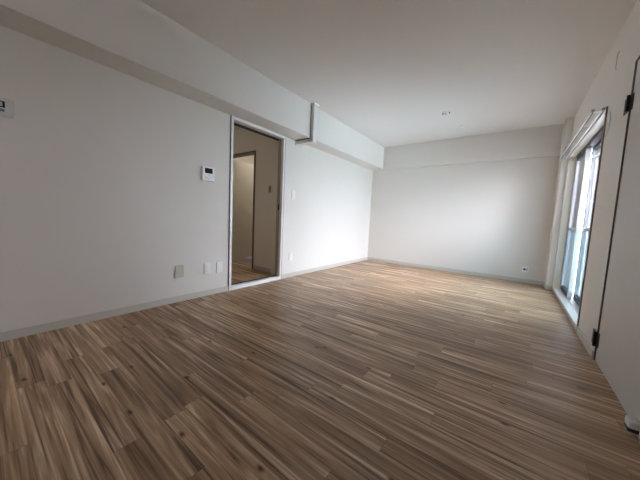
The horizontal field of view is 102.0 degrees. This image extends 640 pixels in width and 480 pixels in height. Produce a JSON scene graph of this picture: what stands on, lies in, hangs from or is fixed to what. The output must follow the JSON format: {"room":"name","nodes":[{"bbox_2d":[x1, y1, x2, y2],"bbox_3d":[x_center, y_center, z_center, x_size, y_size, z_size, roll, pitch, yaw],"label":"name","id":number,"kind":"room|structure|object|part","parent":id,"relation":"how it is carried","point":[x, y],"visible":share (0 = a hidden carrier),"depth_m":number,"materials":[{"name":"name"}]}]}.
{"room":"empty living room","nodes":[
{"label":"empty living room","id":0,"kind":"room"},
{"bbox_2d":[0,25,372,332],"bbox_3d":[-0.919,-0.576,3.140,0.150,2.500,6.550,6,6,37],"label":"wall","id":1,"kind":"structure","parent":0,"point":[103,193],"depth_m":2.09,"materials":[{"name":"paint"}]},
{"bbox_2d":[0,97,13,117],"bbox_3d":[-1.957,-0.816,1.574,0.022,0.108,0.124,6,6,37],"label":"thermostat","id":2,"kind":"object","parent":1,"relation":"attached to","point":[6,105],"visible":1,"depth_m":1.60,"materials":[{"name":"grey plastic"}]},
{"bbox_2d":[0,286,227,341],"bbox_3d":[-1.967,0.619,1.784,0.009,0.060,3.026,6,6,37],"label":"baseboard","id":3,"kind":"structure","parent":1,"relation":"attached to","point":[22,332],"depth_m":2.05,"materials":[{"name":"grey plastic"}]},
{"bbox_2d":[175,265,183,277],"bbox_3d":[-1.371,0.308,2.527,0.017,0.119,0.078,6,6,37],"label":"wall plate","id":4,"kind":"object","parent":1,"relation":"attached to","point":[179,270],"visible":1,"depth_m":2.52,"materials":[{"name":"beige plastic"}]},
{"bbox_2d":[0,0,383,170],"bbox_3d":[-0.709,-1.582,2.928,0.262,0.443,6.550,6,6,37],"label":"beam","id":5,"kind":"structure","parent":1,"relation":"attached to","point":[132,38],"depth_m":2.12,"materials":[{"name":"paint"}]},
{"bbox_2d":[204,263,209,273],"bbox_3d":[-1.200,0.302,2.756,0.014,0.120,0.070,6,6,37],"label":"wall outlet","id":6,"kind":"object","parent":1,"relation":"attached to","point":[206,265],"visible":1,"depth_m":2.75,"materials":[{"name":"white plastic"}]},
{"bbox_2d":[201,166,214,181],"bbox_3d":[-1.150,-0.677,2.664,0.032,0.142,0.132,6,6,37],"label":"intercom","id":7,"kind":"object","parent":1,"relation":"attached to","point":[207,173],"visible":1,"depth_m":2.65,"materials":[{"name":"white plastic"}]},
{"bbox_2d":[216,261,221,272],"bbox_3d":[-1.114,0.300,2.871,0.014,0.120,0.070,6,6,37],"label":"wall outlet","id":8,"kind":"object","parent":1,"relation":"attached to","point":[218,264],"visible":1,"depth_m":2.86,"materials":[{"name":"white plastic"}]},
{"bbox_2d":[228,115,285,290],"bbox_3d":[-0.824,-0.411,3.288,0.174,1.954,0.844,6,6,37],"label":"door frame","id":9,"kind":"structure","parent":1,"relation":"in","point":[280,140],"depth_m":3.51,"materials":[{"name":"painted wood"}]},
{"bbox_2d":[291,191,294,199],"bbox_3d":[-0.381,-0.641,3.711,0.014,0.120,0.070,6,6,37],"label":"light switch","id":10,"kind":"object","parent":1,"relation":"attached to","point":[293,192],"visible":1,"depth_m":3.70,"materials":[{"name":"white plastic"}]},
{"bbox_2d":[295,102,318,146],"bbox_3d":[-0.180,-1.579,3.574,0.334,0.511,0.105,6,6,37],"label":"duct cover","id":11,"kind":"object","parent":1,"relation":"attached to","point":[314,106],"visible":1,"depth_m":3.48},
{"bbox_2d":[281,257,367,278],"bbox_3d":[0.255,0.465,4.727,0.009,0.060,2.692,6,6,37],"label":"baseboard","id":12,"kind":"structure","parent":1,"relation":"attached to","point":[287,275],"depth_m":4.37,"materials":[{"name":"white plastic"}]},
{"bbox_2d":[233,155,253,164],"bbox_3d":[-2.498,-0.792,4.809,0.100,2.300,3.530,6,6,37],"label":"wall","id":13,"kind":"structure","parent":0,"point":[247,159],"depth_m":5.75,"materials":[{"name":"paint"}]},
{"bbox_2d":[231,260,271,283],"bbox_3d":[-1.649,0.491,4.173,2.240,0.132,3.630,6,6,37],"label":"floor","id":14,"kind":"structure","parent":0,"point":[238,273],"depth_m":3.79,"materials":[{"name":"brown wood"}]},
{"bbox_2d":[244,257,251,262],"bbox_3d":[-1.238,0.359,4.727,0.270,0.073,0.160,6,6,37],"label":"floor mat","id":15,"kind":"object","parent":14,"relation":"on","point":[247,259],"visible":0.49,"depth_m":4.68,"materials":[{"name":"grey fabric"}]},
{"bbox_2d":[233,128,274,268],"bbox_3d":[-1.388,-0.704,4.371,2.210,2.300,0.100,6,6,37],"label":"wall","id":16,"kind":"structure","parent":0,"point":[245,140],"depth_m":3.93,"materials":[{"name":"paint"}]},
{"bbox_2d":[254,265,270,272],"bbox_3d":[-0.820,0.453,3.935,0.570,0.060,0.009,6,6,37],"label":"baseboard","id":17,"kind":"structure","parent":16,"relation":"attached to","point":[255,266],"depth_m":3.98,"materials":[{"name":"brown wood"}]},
{"bbox_2d":[0,260,639,479],"bbox_3d":[0.386,0.768,2.225,3.300,0.100,6.590,6,6,37],"label":"floor","id":18,"kind":"structure","parent":0,"point":[365,369],"depth_m":1.34,"materials":[{"name":"brown wood"}]},
{"bbox_2d":[140,0,636,147],"bbox_3d":[0.432,-1.738,2.060,3.390,0.120,6.850,6,6,37],"label":"ceiling","id":19,"kind":"structure","parent":0,"point":[389,71],"depth_m":2.33,"materials":[{"name":"paint"}]},
{"bbox_2d":[367,156,559,281],"bbox_3d":[2.389,-0.574,4.844,3.390,2.500,0.150,6,6,37],"label":"wall","id":20,"kind":"structure","parent":0,"point":[491,217],"depth_m":4.57,"materials":[{"name":"paint"}]},
{"bbox_2d":[368,257,543,284],"bbox_3d":[2.264,0.541,4.897,3.006,0.060,0.009,6,6,37],"label":"baseboard","id":21,"kind":"structure","parent":20,"relation":"attached to","point":[369,258],"depth_m":4.66,"materials":[{"name":"grey plastic"}]},
{"bbox_2d":[383,124,563,169],"bbox_3d":[2.476,-1.582,4.593,2.828,0.443,0.062,6,6,37],"label":"beam","id":22,"kind":"structure","parent":20,"relation":"attached to","point":[545,141],"depth_m":4.37,"materials":[{"name":"paint"}]},
{"bbox_2d":[522,266,528,272],"bbox_3d":[3.271,0.468,4.131,0.084,0.100,0.013,6,6,37],"label":"wall outlet","id":23,"kind":"object","parent":20,"relation":"attached to","point":[525,269],"visible":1,"depth_m":4.12,"materials":[{"name":"white plastic"}]},
{"bbox_2d":[570,0,639,356],"bbox_3d":[1.684,-0.289,1.190,0.200,2.500,6.550,6,6,37],"label":"wall","id":24,"kind":"structure","parent":0,"point":[611,87],"depth_m":1.92,"materials":[{"name":"paint"}]},
{"bbox_2d":[545,117,573,285],"bbox_3d":[3.458,-0.482,3.761,0.075,2.400,0.297,6,6,37],"label":"column","id":25,"kind":"structure","parent":24,"relation":"attached to","point":[568,125],"depth_m":3.66,"materials":[{"name":"paint"}]},
{"bbox_2d":[543,282,552,289],"bbox_3d":[3.397,0.682,3.858,0.084,0.060,0.297,6,6,37],"label":"baseboard","id":26,"kind":"structure","parent":25,"relation":"attached to","point":[548,287],"depth_m":3.75,"materials":[{"name":"grey plastic"}]},
{"bbox_2d":[553,106,607,330],"bbox_3d":[2.839,-0.176,2.861,0.277,1.890,1.913,6,6,37],"label":"window","id":27,"kind":"structure","parent":24,"relation":"in","point":[591,146],"depth_m":3.04,"materials":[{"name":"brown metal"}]},
{"bbox_3d":[2.843,0.725,2.925,0.170,0.014,1.826,6,6,37],"label":"sill","id":28,"kind":"part","parent":27,"relation":"part of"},
{"bbox_3d":[3.201,0.258,3.318,0.004,0.757,0.533,6,6,37],"label":"pane","id":29,"kind":"part","parent":27,"relation":"part of","materials":[{"name":"clear glass"}]},
{"bbox_3d":[3.233,-0.189,3.295,0.042,1.765,0.573,6,6,37],"label":"sash","id":30,"kind":"part","parent":27,"relation":"part of","materials":[{"name":"metal"}]},
{"bbox_3d":[2.909,-0.167,2.815,0.110,1.846,1.820,6,6,37],"label":"frame","id":31,"kind":"part","parent":27,"relation":"part of","materials":[{"name":"metal"}]},
{"bbox_3d":[3.221,-0.188,3.279,0.042,1.765,0.533,6,6,37],"label":"rail","id":32,"kind":"part","parent":27,"relation":"part of","materials":[{"name":"metal"}]},
{"bbox_3d":[2.781,-1.087,2.856,0.018,0.014,1.895,6,6,37],"label":"rail","id":33,"kind":"part","parent":27,"relation":"part of","materials":[{"name":"white metal"}]},
{"bbox_3d":[3.239,-0.594,3.244,0.004,0.881,0.533,6,6,37],"label":"pane","id":34,"kind":"part","parent":27,"relation":"part of","materials":[{"name":"clear glass"}]},
{"bbox_3d":[2.735,0.298,2.615,0.004,0.757,1.082,6,6,37],"label":"pane","id":35,"kind":"part","parent":27,"relation":"part of","materials":[{"name":"clear glass"}]},
{"bbox_3d":[2.812,-1.094,2.833,0.105,0.060,1.913,6,6,37],"label":"curtain rail","id":36,"kind":"part","parent":27,"relation":"part of","materials":[{"name":"white metal"}]},
{"bbox_3d":[2.829,-1.082,2.821,0.018,0.014,1.895,6,6,37],"label":"rail","id":37,"kind":"part","parent":27,"relation":"part of","materials":[{"name":"white metal"}]},
{"bbox_3d":[2.768,-0.149,2.592,0.042,1.765,1.122,6,6,37],"label":"sash","id":38,"kind":"part","parent":27,"relation":"part of","materials":[{"name":"metal"}]},
{"bbox_3d":[2.755,-0.149,2.576,0.042,1.765,1.082,6,6,37],"label":"rail","id":39,"kind":"part","parent":27,"relation":"part of","materials":[{"name":"metal"}]},
{"bbox_3d":[2.288,-0.133,2.141,0.070,1.878,0.022,6,6,37],"label":"edge trim","id":40,"kind":"part","parent":27,"relation":"part of","materials":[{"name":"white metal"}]},
{"bbox_3d":[2.774,-0.554,2.541,0.004,0.881,1.082,6,6,37],"label":"pane","id":41,"kind":"part","parent":27,"relation":"part of","materials":[{"name":"clear glass"}]},
{"bbox_2d":[576,326,593,358],"bbox_3d":[2.048,0.781,2.008,0.009,0.060,0.552,6,6,37],"label":"baseboard","id":42,"kind":"structure","parent":24,"relation":"attached to","point":[580,334],"depth_m":1.95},
{"bbox_2d":[591,54,639,439],"bbox_3d":[1.752,-0.136,1.337,0.220,1.975,0.943,6,6,37],"label":"door","id":43,"kind":"structure","parent":24,"relation":"in","point":[616,340],"depth_m":1.48,"materials":[{"name":"white wood"}]},
{"bbox_3d":[-1.120,-0.756,5.106,1.750,2.300,1.400,6,6,37],"label":"wall","id":44,"kind":"structure","parent":0,"visible":0},
{"bbox_2d":[232,150,255,268],"bbox_3d":[-1.104,-0.492,4.587,0.782,1.867,0.792,6,6,37],"label":"door","id":45,"kind":"structure","parent":44,"relation":"in","point":[243,208],"depth_m":4.64,"materials":[{"name":"beige wood"}]},
{"bbox_3d":[4.926,0.894,4.479,1.250,0.170,19.000,6,6,37],"label":"floor","id":46,"kind":"structure","parent":0,"visible":0},
{"bbox_2d":[573,227,581,287],"bbox_3d":[4.565,0.316,3.995,1.150,1.030,0.040,6,6,37],"label":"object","id":47,"kind":"structure","parent":46,"relation":"on","point":[581,227],"depth_m":4.24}
]}

